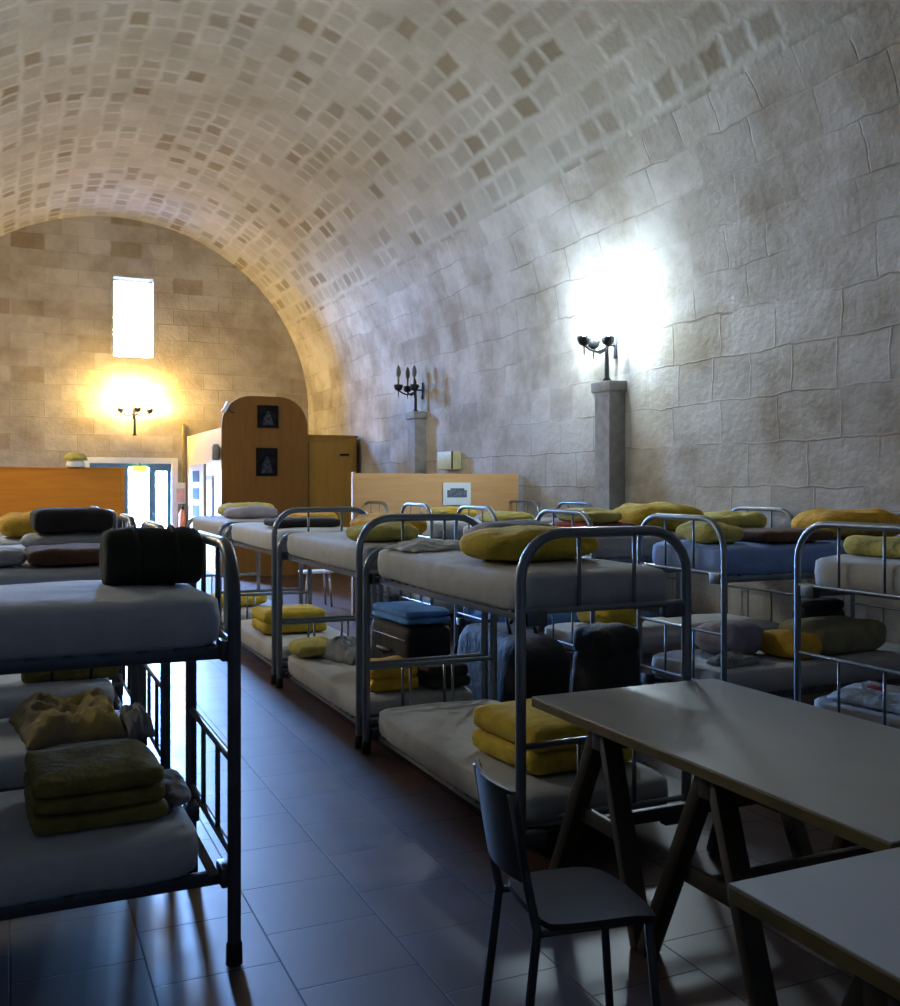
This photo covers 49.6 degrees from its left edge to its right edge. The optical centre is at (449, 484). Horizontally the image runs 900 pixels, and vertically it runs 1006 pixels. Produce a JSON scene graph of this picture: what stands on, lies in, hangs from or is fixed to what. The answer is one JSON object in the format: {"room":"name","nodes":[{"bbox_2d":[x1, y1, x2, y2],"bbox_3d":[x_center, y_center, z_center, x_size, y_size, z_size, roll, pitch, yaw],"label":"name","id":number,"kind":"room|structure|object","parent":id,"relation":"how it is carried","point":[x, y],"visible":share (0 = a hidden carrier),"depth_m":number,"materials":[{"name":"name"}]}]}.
{"room":"dormitory","nodes":[
{"label":"dormitory","id":0,"kind":"room"},
{"bbox_2d":[0,216,307,526],"bbox_3d":[-6.887,-1.915,20.123,8.000,7.070,0.550,0,0,-24],"label":"wall","id":1,"kind":"structure","parent":0,"point":[217,339],"depth_m":19.86,"materials":[{"name":"stone"}]},
{"bbox_2d":[112,467,128,527],"bbox_3d":[-6.938,0.630,19.847,0.760,1.980,0.111,0,0,-24],"label":"door","id":2,"kind":"structure","parent":1,"relation":"in","point":[126,468],"depth_m":19.99,"materials":[{"name":"blue paint"}]},
{"bbox_2d":[90,463,170,467],"bbox_3d":[-6.568,-0.400,20.048,1.600,0.080,0.090,0,0,-24],"label":"trim","id":3,"kind":"structure","parent":1,"relation":"attached to","point":[91,464],"depth_m":19.97,"materials":[{"name":"blue paint"}]},
{"bbox_2d":[85,457,177,527],"bbox_3d":[-6.531,0.530,19.954,1.870,2.180,0.048,0,0,-24],"label":"trim","id":4,"kind":"structure","parent":1,"relation":"attached to","point":[173,461],"depth_m":20.20,"materials":[{"name":"white paint"}]},
{"bbox_2d":[114,279,151,357],"bbox_3d":[-6.611,-3.440,20.265,0.780,1.620,0.060,0,0,-24],"label":"window","id":5,"kind":"structure","parent":1,"relation":"in","point":[150,283],"depth_m":20.39,"materials":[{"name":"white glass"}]},
{"bbox_2d":[117,392,152,435],"bbox_3d":[-6.398,-1.440,19.817,0.601,0.860,0.480,0,0,12],"label":"wall sconce","id":6,"kind":"object","parent":1,"relation":"attached to","point":[137,409],"visible":1,"depth_m":19.82,"materials":[{"name":"metal"}]},
{"bbox_2d":[132,463,146,490],"bbox_3d":[-6.369,-0.165,19.996,0.280,0.570,0.071,0,0,-24],"label":"exit sign","id":7,"kind":"object","parent":1,"relation":"hanging from","point":[138,468],"visible":1,"depth_m":19.98,"materials":[{"name":"plastic"}]},
{"bbox_2d":[149,468,170,525],"bbox_3d":[-6.029,0.625,20.258,0.435,1.970,0.111,0,0,-24],"label":"door","id":8,"kind":"structure","parent":1,"relation":"in","point":[152,471],"depth_m":20.22,"materials":[{"name":"blue paint"}]},
{"bbox_2d":[176,483,184,503],"bbox_3d":[-5.616,0.170,20.321,0.200,0.440,0.015,0,0,-24],"label":"sign","id":9,"kind":"object","parent":1,"relation":"attached to","point":[180,487],"visible":1,"depth_m":20.31,"materials":[{"name":"paper"}]},
{"bbox_2d":[177,488,184,501],"bbox_3d":[-5.614,0.215,20.316,0.160,0.290,0.004,0,0,-24],"label":"print","id":10,"kind":"object","parent":9,"relation":"attached to","point":[180,491],"depth_m":20.32,"materials":[{"name":"pink paper"}]},
{"bbox_2d":[179,507,185,526],"bbox_3d":[-5.560,0.725,20.245,0.150,0.550,0.150,0,0,-24],"label":"fire extinguisher","id":11,"kind":"object","parent":1,"relation":"attached to","point":[182,515],"visible":0.81,"depth_m":20.18,"materials":[{"name":"red metal"}]},
{"bbox_2d":[182,424,183,506],"bbox_3d":[-5.577,0.160,20.380,0.044,2.880,0.042,0,0,-24],"label":"pipe","id":12,"kind":"object","parent":1,"relation":"attached to","point":[182,424],"visible":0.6,"depth_m":20.36,"materials":[{"name":"metal"}]},
{"bbox_2d":[405,411,426,473],"bbox_3d":[-0.539,0.230,15.500,0.230,2.780,0.390,0,0,-24],"label":"pillar","id":13,"kind":"structure","parent":0,"point":[416,419],"depth_m":15.38,"materials":[{"name":"stone"}]},
{"bbox_2d":[0,571,853,1005],"bbox_3d":[-1.858,1.620,8.980,8.000,0.001,35.900,0,0,-24],"label":"floor","id":14,"kind":"structure","parent":0,"point":[366,880],"depth_m":3.69,"materials":[{"name":"tile"}]},
{"bbox_2d":[0,509,116,709],"bbox_3d":[-3.408,0.900,6.811,2.008,1.437,0.918,0,0,-24],"label":"bunk bed","id":15,"kind":"object","parent":14,"relation":"on","point":[4,540],"visible":0.02,"depth_m":6.80,"materials":[{"name":"metal"}]},
{"bbox_2d":[0,511,38,537],"bbox_3d":[-3.013,0.276,6.916,0.352,0.186,0.504,0,0,-24],"label":"pillow","id":16,"kind":"object","parent":15,"relation":"on","point":[13,524],"visible":0.51,"depth_m":6.70,"materials":[{"name":"yellow fabric"}]},
{"bbox_2d":[0,467,124,529],"bbox_3d":[-6.362,0.682,13.586,3.480,1.875,0.070,0,0,-24],"label":"screen","id":17,"kind":"object","parent":14,"relation":"on","point":[22,489],"visible":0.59,"depth_m":13.93,"materials":[{"name":"orange wood"}]},
{"bbox_2d":[63,452,87,466],"bbox_3d":[-5.386,-0.363,14.026,0.330,0.215,0.330,0,0,-24],"label":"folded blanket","id":18,"kind":"object","parent":17,"relation":"on","point":[74,459],"visible":1,"depth_m":13.92,"materials":[{"name":"yellow fabric"}]},
{"bbox_2d":[0,513,137,718],"bbox_3d":[-2.903,0.900,5.668,2.008,1.437,0.918,0,0,-24],"label":"bunk bed","id":19,"kind":"object","parent":14,"relation":"on","point":[13,691],"visible":0.23,"depth_m":5.66,"materials":[{"name":"fabric"}]},
{"bbox_2d":[21,532,103,546],"bbox_3d":[-2.292,0.316,5.862,0.532,0.106,0.470,0,0,-24],"label":"pillow","id":20,"kind":"object","parent":19,"relation":"on","point":[31,539],"visible":0.57,"depth_m":5.66,"materials":[{"name":"grey fabric"}]},
{"bbox_2d":[30,507,113,532],"bbox_3d":[-2.286,0.207,5.883,0.446,0.147,0.428,0,0,-27],"label":"folded blanket","id":21,"kind":"object","parent":20,"relation":"on","point":[53,519],"visible":1,"depth_m":5.71,"materials":[{"name":"black fabric"}]},
{"bbox_2d":[21,666,119,682],"bbox_3d":[-2.270,1.065,5.832,0.540,0.206,0.236,0,0,-26],"label":"rolled blanket","id":22,"kind":"object","parent":19,"relation":"on","point":[106,672],"visible":0.33,"depth_m":5.75,"materials":[{"name":"yellow fabric"}]},
{"bbox_2d":[0,520,170,791],"bbox_3d":[-2.362,0.900,4.431,2.007,1.437,0.918,0,0,-24],"label":"bunk bed","id":23,"kind":"object","parent":14,"relation":"on","point":[13,751],"visible":0.14,"depth_m":4.42,"materials":[{"name":"fabric"}]},
{"bbox_2d":[0,546,26,566],"bbox_3d":[-2.084,0.326,4.492,0.212,0.086,0.333,0,0,-36],"label":"pillow","id":24,"kind":"object","parent":23,"relation":"on","point":[9,556],"visible":1,"depth_m":4.39,"materials":[{"name":"white fabric"}]},
{"bbox_2d":[24,543,99,565],"bbox_3d":[-1.781,0.326,4.662,0.462,0.086,0.512,0,0,-25],"label":"folded blanket","id":25,"kind":"object","parent":23,"relation":"on","point":[72,553],"visible":0.59,"depth_m":4.43,"materials":[{"name":"brown fabric"}]},
{"bbox_2d":[9,687,125,748],"bbox_3d":[-1.828,1.076,4.653,0.458,0.166,0.654,0,0,-30],"label":"blanket","id":26,"kind":"object","parent":23,"relation":"on","point":[41,720],"visible":1,"depth_m":4.48,"materials":[{"name":"beige fabric"}]},
{"bbox_2d":[119,702,155,738],"bbox_3d":[-1.485,1.098,4.615,0.126,0.122,0.363,0,0,-27],"label":"crumpled cloth","id":27,"kind":"object","parent":23,"relation":"on","point":[137,723],"visible":0.99,"depth_m":4.51,"materials":[{"name":"grey fabric"}]},
{"bbox_2d":[0,531,242,967],"bbox_3d":[-1.794,0.900,3.283,2.008,1.437,0.918,0,0,-24],"label":"bunk bed","id":28,"kind":"object","parent":14,"relation":"on","point":[80,624],"visible":0.8,"depth_m":3.23,"materials":[{"name":"metal"}]},
{"bbox_2d":[24,739,168,835],"bbox_3d":[-1.277,1.062,3.489,0.446,0.195,0.503,0,0,-28],"label":"folded blanket","id":29,"kind":"object","parent":28,"relation":"on","point":[114,782],"visible":1,"depth_m":3.31,"materials":[{"name":"green fabric"}]},
{"bbox_2d":[99,525,203,585],"bbox_3d":[-1.121,0.264,3.663,0.350,0.227,0.260,0,0,-28],"label":"bag","id":30,"kind":"object","parent":28,"relation":"on","point":[132,555],"visible":0.99,"depth_m":3.57,"materials":[{"name":"black fabric"}]},
{"bbox_2d":[162,769,190,805],"bbox_3d":[-1.026,1.123,3.621,0.101,0.071,0.347,0,0,-27],"label":"pillow","id":31,"kind":"object","parent":28,"relation":"on","point":[177,792],"visible":0.83,"depth_m":3.54,"materials":[{"name":"grey fabric"}]},
{"bbox_2d":[186,516,302,637],"bbox_3d":[-2.377,0.992,11.078,0.918,1.255,2.007,0,0,-24],"label":"bunk bed","id":32,"kind":"object","parent":14,"relation":"on","point":[217,525],"visible":0.12,"depth_m":10.35,"materials":[{"name":"grey metal"}]},
{"bbox_2d":[211,592,266,606],"bbox_3d":[-2.348,1.250,10.788,0.597,0.159,0.507,0,0,-24],"label":"pillow","id":33,"kind":"object","parent":32,"relation":"on","point":[258,599],"visible":0.27,"depth_m":10.62,"materials":[{"name":"yellow fabric"}]},
{"bbox_2d":[217,502,273,514],"bbox_3d":[-2.373,0.282,11.327,0.610,0.174,0.504,0,0,-24],"label":"folded blanket","id":34,"kind":"object","parent":32,"relation":"on","point":[221,508],"visible":0.44,"depth_m":11.18,"materials":[{"name":"yellow fabric"}]},
{"bbox_2d":[223,505,277,518],"bbox_3d":[-2.191,0.295,10.694,0.555,0.149,0.420,0,0,-24],"label":"pillow","id":35,"kind":"object","parent":32,"relation":"on","point":[253,511],"visible":1,"depth_m":10.53,"materials":[{"name":"grey fabric"}]},
{"bbox_2d":[187,396,306,577],"bbox_3d":[-4.068,0.020,19.048,1.586,3.200,3.670,0,0,-24],"label":"wooden cabin","id":36,"kind":"object","parent":14,"relation":"on","point":[235,480],"visible":0.66,"depth_m":17.48,"materials":[{"name":"brown wood"}]},
{"bbox_2d":[206,475,212,515],"bbox_3d":[-4.440,0.395,18.018,0.025,1.150,0.600,0,0,-24],"label":"poster","id":37,"kind":"object","parent":36,"relation":"attached to","point":[209,478],"visible":0.56,"depth_m":17.97,"materials":[{"name":"white paper"}]},
{"bbox_2d":[207,481,210,515],"bbox_3d":[-4.449,0.400,18.015,0.006,0.960,0.420,0,0,-24],"label":"print","id":38,"kind":"object","parent":37,"relation":"attached to","point":[208,482],"depth_m":18.02},
{"bbox_2d":[212,444,219,459],"bbox_3d":[-4.132,-0.580,17.203,0.132,0.280,0.240,0,0,-24],"label":"wall speaker","id":39,"kind":"object","parent":36,"relation":"attached to","point":[215,448],"visible":1,"depth_m":17.11,"materials":[{"name":"grey plastic"}]},
{"bbox_2d":[221,402,233,413],"bbox_3d":[-3.884,-1.356,17.079,0.238,0.207,0.090,0,0,-24],"label":"floodlight","id":40,"kind":"object","parent":36,"relation":"attached to","point":[225,408],"visible":1,"depth_m":17.03,"materials":[{"name":"white paint"}]},
{"bbox_2d":[256,448,276,475],"bbox_3d":[-3.265,-0.410,17.373,0.380,0.500,0.036,0,0,-24],"label":"framed picture","id":41,"kind":"object","parent":36,"relation":"attached to","point":[266,458],"visible":1,"depth_m":17.35},
{"bbox_2d":[259,450,274,473],"bbox_3d":[-3.260,-0.410,17.360,0.290,0.410,0.005,0,0,-24],"label":"print","id":42,"kind":"object","parent":41,"relation":"attached to","point":[266,457],"depth_m":17.36},
{"bbox_2d":[257,405,277,427],"bbox_3d":[-3.247,-1.220,17.381,0.380,0.400,0.036,0,0,-24],"label":"framed picture","id":43,"kind":"object","parent":36,"relation":"attached to","point":[267,415],"visible":1,"depth_m":17.36},
{"bbox_2d":[260,408,275,424],"bbox_3d":[-3.241,-1.220,17.369,0.290,0.310,0.005,0,0,-24],"label":"print","id":44,"kind":"object","parent":43,"relation":"attached to","point":[267,415],"depth_m":17.36},
{"bbox_2d":[224,507,376,683],"bbox_3d":[-1.439,0.900,9.000,0.918,1.437,2.007,0,0,-24],"label":"bunk bed","id":45,"kind":"object","parent":14,"relation":"on","point":[256,536],"visible":0.42,"depth_m":8.36,"materials":[{"name":"grey metal"}]},
{"bbox_2d":[252,604,326,634],"bbox_3d":[-1.466,1.217,8.907,0.604,0.224,0.507,0,0,-24],"label":"folded blanket","id":46,"kind":"object","parent":45,"relation":"on","point":[261,621],"visible":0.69,"depth_m":8.72,"materials":[{"name":"yellow fabric"}]},
{"bbox_2d":[263,517,340,527],"bbox_3d":[-1.312,0.326,8.682,0.624,0.086,0.466,0,0,-24],"label":"folded blanket","id":47,"kind":"object","parent":45,"relation":"on","point":[287,522],"visible":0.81,"depth_m":8.50,"materials":[{"name":"black fabric"}]},
{"bbox_2d":[287,512,337,518],"bbox_3d":[-1.315,0.297,9.257,0.418,0.143,0.502,0,0,-24],"label":"pillow","id":48,"kind":"object","parent":45,"relation":"on","point":[318,514],"visible":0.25,"depth_m":9.09,"materials":[{"name":"yellow fabric"}]},
{"bbox_2d":[298,569,332,606],"bbox_3d":[-1.792,1.380,13.015,0.400,0.479,0.320,0,0,-24],"label":"stool","id":49,"kind":"object","parent":14,"relation":"on","point":[314,571],"visible":0.7,"depth_m":12.95,"materials":[{"name":"white paint"}]},
{"bbox_2d":[307,435,357,572],"bbox_3d":[-2.332,0.350,18.343,1.000,2.540,0.882,0,0,-24],"label":"wardrobe","id":50,"kind":"object","parent":14,"relation":"on","point":[331,459],"visible":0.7,"depth_m":17.97,"materials":[{"name":"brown wood"}]},
{"bbox_2d":[276,513,487,748],"bbox_3d":[-0.567,0.900,7.067,0.918,1.437,2.007,0,0,-24],"label":"bunk bed","id":51,"kind":"object","parent":14,"relation":"on","point":[333,683],"visible":0.58,"depth_m":6.36,"materials":[{"name":"grey metal"}]},
{"bbox_2d":[288,636,328,657],"bbox_3d":[-1.075,1.264,7.618,0.353,0.131,0.399,0,0,-24],"label":"pillow","id":52,"kind":"object","parent":51,"relation":"on","point":[315,646],"visible":0.81,"depth_m":7.46,"materials":[{"name":"yellow fabric"}]},
{"bbox_2d":[317,633,371,664],"bbox_3d":[-0.728,1.232,7.507,0.441,0.193,0.519,0,0,-41],"label":"heap","id":53,"kind":"object","parent":51,"relation":"on","point":[341,648],"visible":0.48,"depth_m":7.37,"materials":[{"name":"grey fabric"}]},
{"bbox_2d":[346,521,418,541],"bbox_3d":[-0.436,0.301,6.439,0.474,0.136,0.345,0,0,-30],"label":"pillow","id":54,"kind":"object","parent":51,"relation":"on","point":[386,531],"visible":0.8,"depth_m":6.31,"materials":[{"name":"yellow fabric"}]},
{"bbox_2d":[355,656,418,691],"bbox_3d":[-0.415,1.235,6.397,0.344,0.187,0.352,0,0,-24],"label":"folded blanket","id":55,"kind":"object","parent":51,"relation":"on","point":[380,679],"visible":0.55,"depth_m":6.24,"materials":[{"name":"yellow fabric"}]},
{"bbox_2d":[350,512,426,534],"bbox_3d":[-0.442,0.284,7.054,0.454,0.170,0.634,0,0,-30],"label":"pillow","id":56,"kind":"object","parent":51,"relation":"on","point":[362,519],"visible":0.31,"depth_m":6.97,"materials":[{"name":"yellow fabric"}]},
{"bbox_2d":[370,618,450,658],"bbox_3d":[-0.306,1.150,6.990,0.412,0.359,0.663,0,0,-27],"label":"suitcase","id":57,"kind":"object","parent":51,"relation":"on","point":[389,638],"visible":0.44,"depth_m":6.76,"materials":[{"name":"black fabric"}]},
{"bbox_2d":[372,601,450,624],"bbox_3d":[-0.288,0.911,7.006,0.360,0.111,0.647,0,0,-27],"label":"folded blanket","id":58,"kind":"object","parent":57,"relation":"on","point":[402,612],"visible":1,"depth_m":6.79,"materials":[{"name":"blue fabric"}]},
{"bbox_2d":[416,663,469,688],"bbox_3d":[-0.066,1.247,6.510,0.312,0.164,0.346,0,0,-24],"label":"bag","id":59,"kind":"object","parent":51,"relation":"on","point":[430,676],"visible":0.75,"depth_m":6.37,"materials":[{"name":"black fabric"}]},
{"bbox_2d":[351,472,518,614],"bbox_3d":[-0.147,0.733,12.111,2.245,1.775,0.060,0,0,-24],"label":"screen","id":60,"kind":"object","parent":14,"relation":"on","point":[495,491],"visible":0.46,"depth_m":11.99,"materials":[{"name":"beige wood"}]},
{"bbox_2d":[443,483,470,504],"bbox_3d":[0.087,0.110,12.181,0.380,0.280,0.012,0,0,-24],"label":"paper notice","id":61,"kind":"object","parent":60,"relation":"attached to","point":[453,493],"visible":1,"depth_m":12.18,"materials":[{"name":"white paper"}]},
{"bbox_2d":[447,488,466,496],"bbox_3d":[0.089,0.098,12.177,0.270,0.115,0.004,0,0,-24],"label":"print","id":62,"kind":"object","parent":61,"relation":"attached to","point":[451,492],"depth_m":12.17},
{"bbox_2d":[365,500,539,601],"bbox_3d":[0.013,0.903,11.822,1.995,1.432,0.905,0,0,-24],"label":"bunk bed","id":63,"kind":"object","parent":14,"relation":"on","point":[391,594],"visible":0.11,"depth_m":11.17,"materials":[{"name":"grey metal"}]},
{"bbox_2d":[399,501,592,613],"bbox_3d":[0.528,0.903,10.683,1.995,1.432,0.905,0,0,-24],"label":"bunk bed","id":64,"kind":"object","parent":14,"relation":"on","point":[434,528],"visible":0.2,"depth_m":10.06,"materials":[{"name":"grey metal"}]},
{"bbox_2d":[426,506,476,517],"bbox_3d":[0.012,0.297,10.437,0.448,0.144,0.555,0,0,-24],"label":"pillow","id":65,"kind":"object","parent":64,"relation":"on","point":[450,509],"visible":0.44,"depth_m":10.25,"materials":[{"name":"yellow fabric"}]},
{"bbox_2d":[457,618,569,701],"bbox_3d":[0.435,1.268,7.055,0.487,0.689,1.152,0,0,-21],"label":"duffel bag","id":66,"kind":"object","parent":14,"relation":"on","point":[547,660],"visible":0.5,"depth_m":6.60,"materials":[{"name":"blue fabric"}]},
{"bbox_2d":[362,526,691,851],"bbox_3d":[0.288,0.900,5.171,0.918,1.437,2.007,0,0,-24],"label":"bunk bed","id":67,"kind":"object","parent":14,"relation":"on","point":[436,738],"visible":0.8,"depth_m":4.44,"materials":[{"name":"grey metal"}]},
{"bbox_2d":[384,538,460,551],"bbox_3d":[-0.083,0.337,5.646,0.521,0.063,0.415,0,0,-30],"label":"sheet","id":68,"kind":"object","parent":67,"relation":"on","point":[421,544],"visible":0.8,"depth_m":5.50,"materials":[{"name":"grey fabric"}]},
{"bbox_2d":[466,519,552,533],"bbox_3d":[0.346,0.278,5.305,0.518,0.181,0.357,0,0,-30],"label":"pillow","id":69,"kind":"object","parent":67,"relation":"on","point":[496,524],"visible":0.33,"depth_m":5.22,"materials":[{"name":"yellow fabric"}]},
{"bbox_2d":[459,525,598,562],"bbox_3d":[0.396,0.284,4.809,0.672,0.170,0.509,0,0,-27],"label":"pillow","id":70,"kind":"object","parent":67,"relation":"on","point":[508,543],"visible":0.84,"depth_m":4.60,"materials":[{"name":"yellow fabric"}]},
{"bbox_2d":[472,698,637,774],"bbox_3d":[0.505,1.206,4.773,0.623,0.245,0.637,0,0,-28],"label":"folded blanket","id":71,"kind":"object","parent":67,"relation":"on","point":[495,734],"visible":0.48,"depth_m":4.53,"materials":[{"name":"yellow fabric"}]},
{"bbox_2d":[473,759,660,1005],"bbox_3d":[0.322,1.214,2.785,0.480,0.808,0.360,0,0,-16],"label":"metal chair","id":72,"kind":"object","parent":14,"relation":"on","point":[570,900],"visible":1,"depth_m":2.70,"materials":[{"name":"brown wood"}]},
{"bbox_2d":[454,503,679,653],"bbox_3d":[1.124,0.903,9.361,1.995,1.432,0.905,0,0,-24],"label":"bunk bed","id":73,"kind":"object","parent":14,"relation":"on","point":[471,616],"visible":0.09,"depth_m":9.10,"materials":[{"name":"grey metal"}]},
{"bbox_2d":[479,511,534,522],"bbox_3d":[0.513,0.303,9.067,0.407,0.131,0.558,0,0,-24],"label":"pillow","id":74,"kind":"object","parent":73,"relation":"on","point":[501,515],"visible":0.56,"depth_m":8.89,"materials":[{"name":"yellow fabric"}]},
{"bbox_2d":[570,622,639,692],"bbox_3d":[0.913,1.213,5.748,0.406,0.800,0.397,0,0,-41],"label":"backpack","id":75,"kind":"object","parent":14,"relation":"on","point":[606,656],"visible":0.41,"depth_m":5.62,"materials":[{"name":"black fabric"}]},
{"bbox_2d":[536,506,793,659],"bbox_3d":[1.762,0.903,7.948,1.995,1.432,0.905,0,0,-24],"label":"bunk bed","id":76,"kind":"object","parent":14,"relation":"on","point":[619,549],"visible":0.18,"depth_m":7.51,"materials":[{"name":"grey metal"}]},
{"bbox_2d":[554,521,633,526],"bbox_3d":[1.106,0.323,7.630,0.429,0.093,0.620,0,0,-24],"label":"folded blanket","id":77,"kind":"object","parent":76,"relation":"on","point":[563,523],"visible":0.27,"depth_m":7.41,"materials":[{"name":"fabric"}]},
{"bbox_2d":[557,507,621,522],"bbox_3d":[1.090,0.235,7.615,0.365,0.129,0.612,0,0,-24],"label":"pillow","id":78,"kind":"object","parent":77,"relation":"on","point":[596,514],"visible":0.66,"depth_m":7.41,"materials":[{"name":"yellow fabric"}]},
{"bbox_2d":[577,609,644,626],"bbox_3d":[1.267,1.028,7.758,0.431,0.192,0.526,0,0,-24],"label":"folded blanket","id":79,"kind":"object","parent":76,"relation":"on","point":[625,616],"visible":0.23,"depth_m":7.53,"materials":[{"name":"yellow fabric"}]},
{"bbox_2d":[614,502,703,530],"bbox_3d":[1.698,0.255,8.027,0.706,0.229,0.580,0,0,-24],"label":"pillow","id":80,"kind":"object","parent":76,"relation":"on","point":[633,513],"visible":0.65,"depth_m":7.79,"materials":[{"name":"yellow fabric"}]},
{"bbox_2d":[703,510,766,527],"bbox_3d":[2.341,0.288,8.186,0.516,0.161,0.510,0,0,-24],"label":"pillow","id":81,"kind":"object","parent":76,"relation":"on","point":[734,518],"visible":0.59,"depth_m":7.99,"materials":[{"name":"yellow fabric"}]},
{"bbox_2d":[532,678,899,1005],"bbox_3d":[1.130,1.246,3.385,0.935,0.752,1.800,0,0,-24],"label":"trestle table","id":82,"kind":"object","parent":14,"relation":"on","point":[838,774],"visible":0.9,"depth_m":3.29,"materials":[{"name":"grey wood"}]},
{"bbox_2d":[637,511,899,696],"bbox_3d":[2.354,0.903,6.636,1.995,1.432,0.905,0,0,-24],"label":"bunk bed","id":83,"kind":"object","parent":14,"relation":"on","point":[741,561],"visible":0.51,"depth_m":6.15,"materials":[{"name":"grey metal"}]},
{"bbox_2d":[676,521,743,543],"bbox_3d":[1.662,0.299,6.282,0.258,0.140,0.509,0,0,-24],"label":"pillow","id":84,"kind":"object","parent":83,"relation":"on","point":[704,532],"visible":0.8,"depth_m":6.13,"materials":[{"name":"yellow fabric"}]},
{"bbox_2d":[695,619,764,654],"bbox_3d":[1.869,1.010,6.529,0.433,0.228,0.405,0,0,-36],"label":"pillow","id":85,"kind":"object","parent":83,"relation":"on","point":[743,636],"visible":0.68,"depth_m":6.38,"materials":[{"name":"grey fabric"}]},
{"bbox_2d":[706,650,760,667],"bbox_3d":[1.782,1.089,6.137,0.298,0.071,0.206,0,0,-30],"label":"crumpled cloth","id":86,"kind":"object","parent":83,"relation":"on","point":[734,658],"visible":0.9,"depth_m":6.08,"materials":[{"name":"grey fabric"}]},
{"bbox_2d":[740,527,833,542],"bbox_3d":[2.148,0.327,6.464,0.607,0.085,0.504,0,0,-24],"label":"folded blanket","id":87,"kind":"object","parent":83,"relation":"on","point":[780,534],"visible":0.71,"depth_m":6.24,"materials":[{"name":"brown fabric"}]},
{"bbox_2d":[760,629,821,658],"bbox_3d":[2.217,1.040,6.410,0.257,0.167,0.402,0,0,-30],"label":"pillow","id":88,"kind":"object","parent":83,"relation":"on","point":[775,642],"visible":0.71,"depth_m":6.30,"materials":[{"name":"yellow fabric"}]},
{"bbox_2d":[792,597,844,618],"bbox_3d":[2.609,0.957,6.912,0.347,0.334,0.313,0,0,-1],"label":"backpack","id":89,"kind":"object","parent":83,"relation":"on","point":[822,606],"visible":0.42,"depth_m":6.81,"materials":[{"name":"black fabric"}]},
{"bbox_2d":[778,615,885,655],"bbox_3d":[2.605,1.015,6.643,0.661,0.219,0.403,0,0,-30],"label":"folded blanket","id":90,"kind":"object","parent":83,"relation":"on","point":[837,633],"visible":0.73,"depth_m":6.48,"materials":[{"name":"fabric"}]},
{"bbox_2d":[791,507,899,537],"bbox_3d":[2.788,0.263,6.834,0.720,0.212,0.564,0,0,-24],"label":"pillow","id":91,"kind":"object","parent":83,"relation":"on","point":[804,519],"visible":0.59,"depth_m":6.62,"materials":[{"name":"yellow fabric"}]},
{"bbox_2d":[728,847,899,1005],"bbox_3d":[1.399,1.246,1.506,0.930,0.752,1.795,0,0,-24],"label":"trestle table","id":92,"kind":"object","parent":14,"relation":"on","point":[846,911],"visible":1,"depth_m":2.00,"materials":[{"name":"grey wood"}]},
{"bbox_2d":[794,521,899,728],"bbox_3d":[2.939,0.903,5.265,1.995,1.432,0.905,0,0,-24],"label":"bunk bed","id":93,"kind":"object","parent":14,"relation":"on","point":[843,574],"visible":0.56,"depth_m":4.99,"materials":[{"name":"grey metal"}]},
{"bbox_2d":[826,681,899,713],"bbox_3d":[2.297,1.078,4.978,0.375,0.092,0.637,0,0,-30],"label":"patterned cloth","id":94,"kind":"object","parent":93,"relation":"on","point":[869,694],"visible":0.95,"depth_m":5.00,"materials":[{"name":"white fabric"}]},
{"bbox_2d":[844,535,899,558],"bbox_3d":[2.268,0.319,4.995,0.126,0.108,0.560,0,0,-24],"label":"rolled blanket","id":95,"kind":"object","parent":93,"relation":"on","point":[862,545],"visible":0.96,"depth_m":5.05,"materials":[{"name":"yellow fabric"}]},
{"bbox_2d":[0,0,899,412],"bbox_3d":[-0.645,-3.515,6.292,8.000,3.870,30.200,0,0,-24],"label":"ceiling","id":96,"kind":"structure","parent":0,"point":[445,189],"depth_m":11.30,"materials":[{"name":"stone"}]},
{"bbox_2d":[308,271,899,685],"bbox_3d":[3.021,0.020,7.891,0.001,3.200,29.900,0,0,-24],"label":"wall","id":97,"kind":"structure","parent":0,"point":[792,404],"depth_m":9.06,"materials":[{"name":"stone"}]},
{"bbox_2d":[394,365,422,410],"bbox_3d":[-0.650,-1.530,15.431,0.383,0.720,0.417,0,0,24],"label":"wall sconce","id":98,"kind":"object","parent":97,"relation":"attached to","point":[398,387],"visible":1,"depth_m":15.35,"materials":[{"name":"metal"}]},
{"bbox_2d":[437,451,460,469],"bbox_3d":[-0.010,-0.360,14.406,0.163,0.260,0.550,0,0,-24],"label":"wall box","id":99,"kind":"object","parent":97,"relation":"attached to","point":[450,460],"visible":1,"depth_m":14.25,"materials":[{"name":"beige plastic"}]},
{"bbox_2d":[591,380,626,509],"bbox_3d":[1.711,0.255,10.515,0.230,2.730,0.370,0,0,-24],"label":"pillar","id":100,"kind":"structure","parent":0,"point":[609,394],"depth_m":10.41,"materials":[{"name":"stone"}]},
{"bbox_2d":[577,307,616,380],"bbox_3d":[1.591,-1.510,10.464,0.383,0.760,0.417,0,0,24],"label":"wall sconce","id":101,"kind":"object","parent":100,"relation":"on","point":[607,340],"visible":0.99,"depth_m":10.39,"materials":[{"name":"metal"}]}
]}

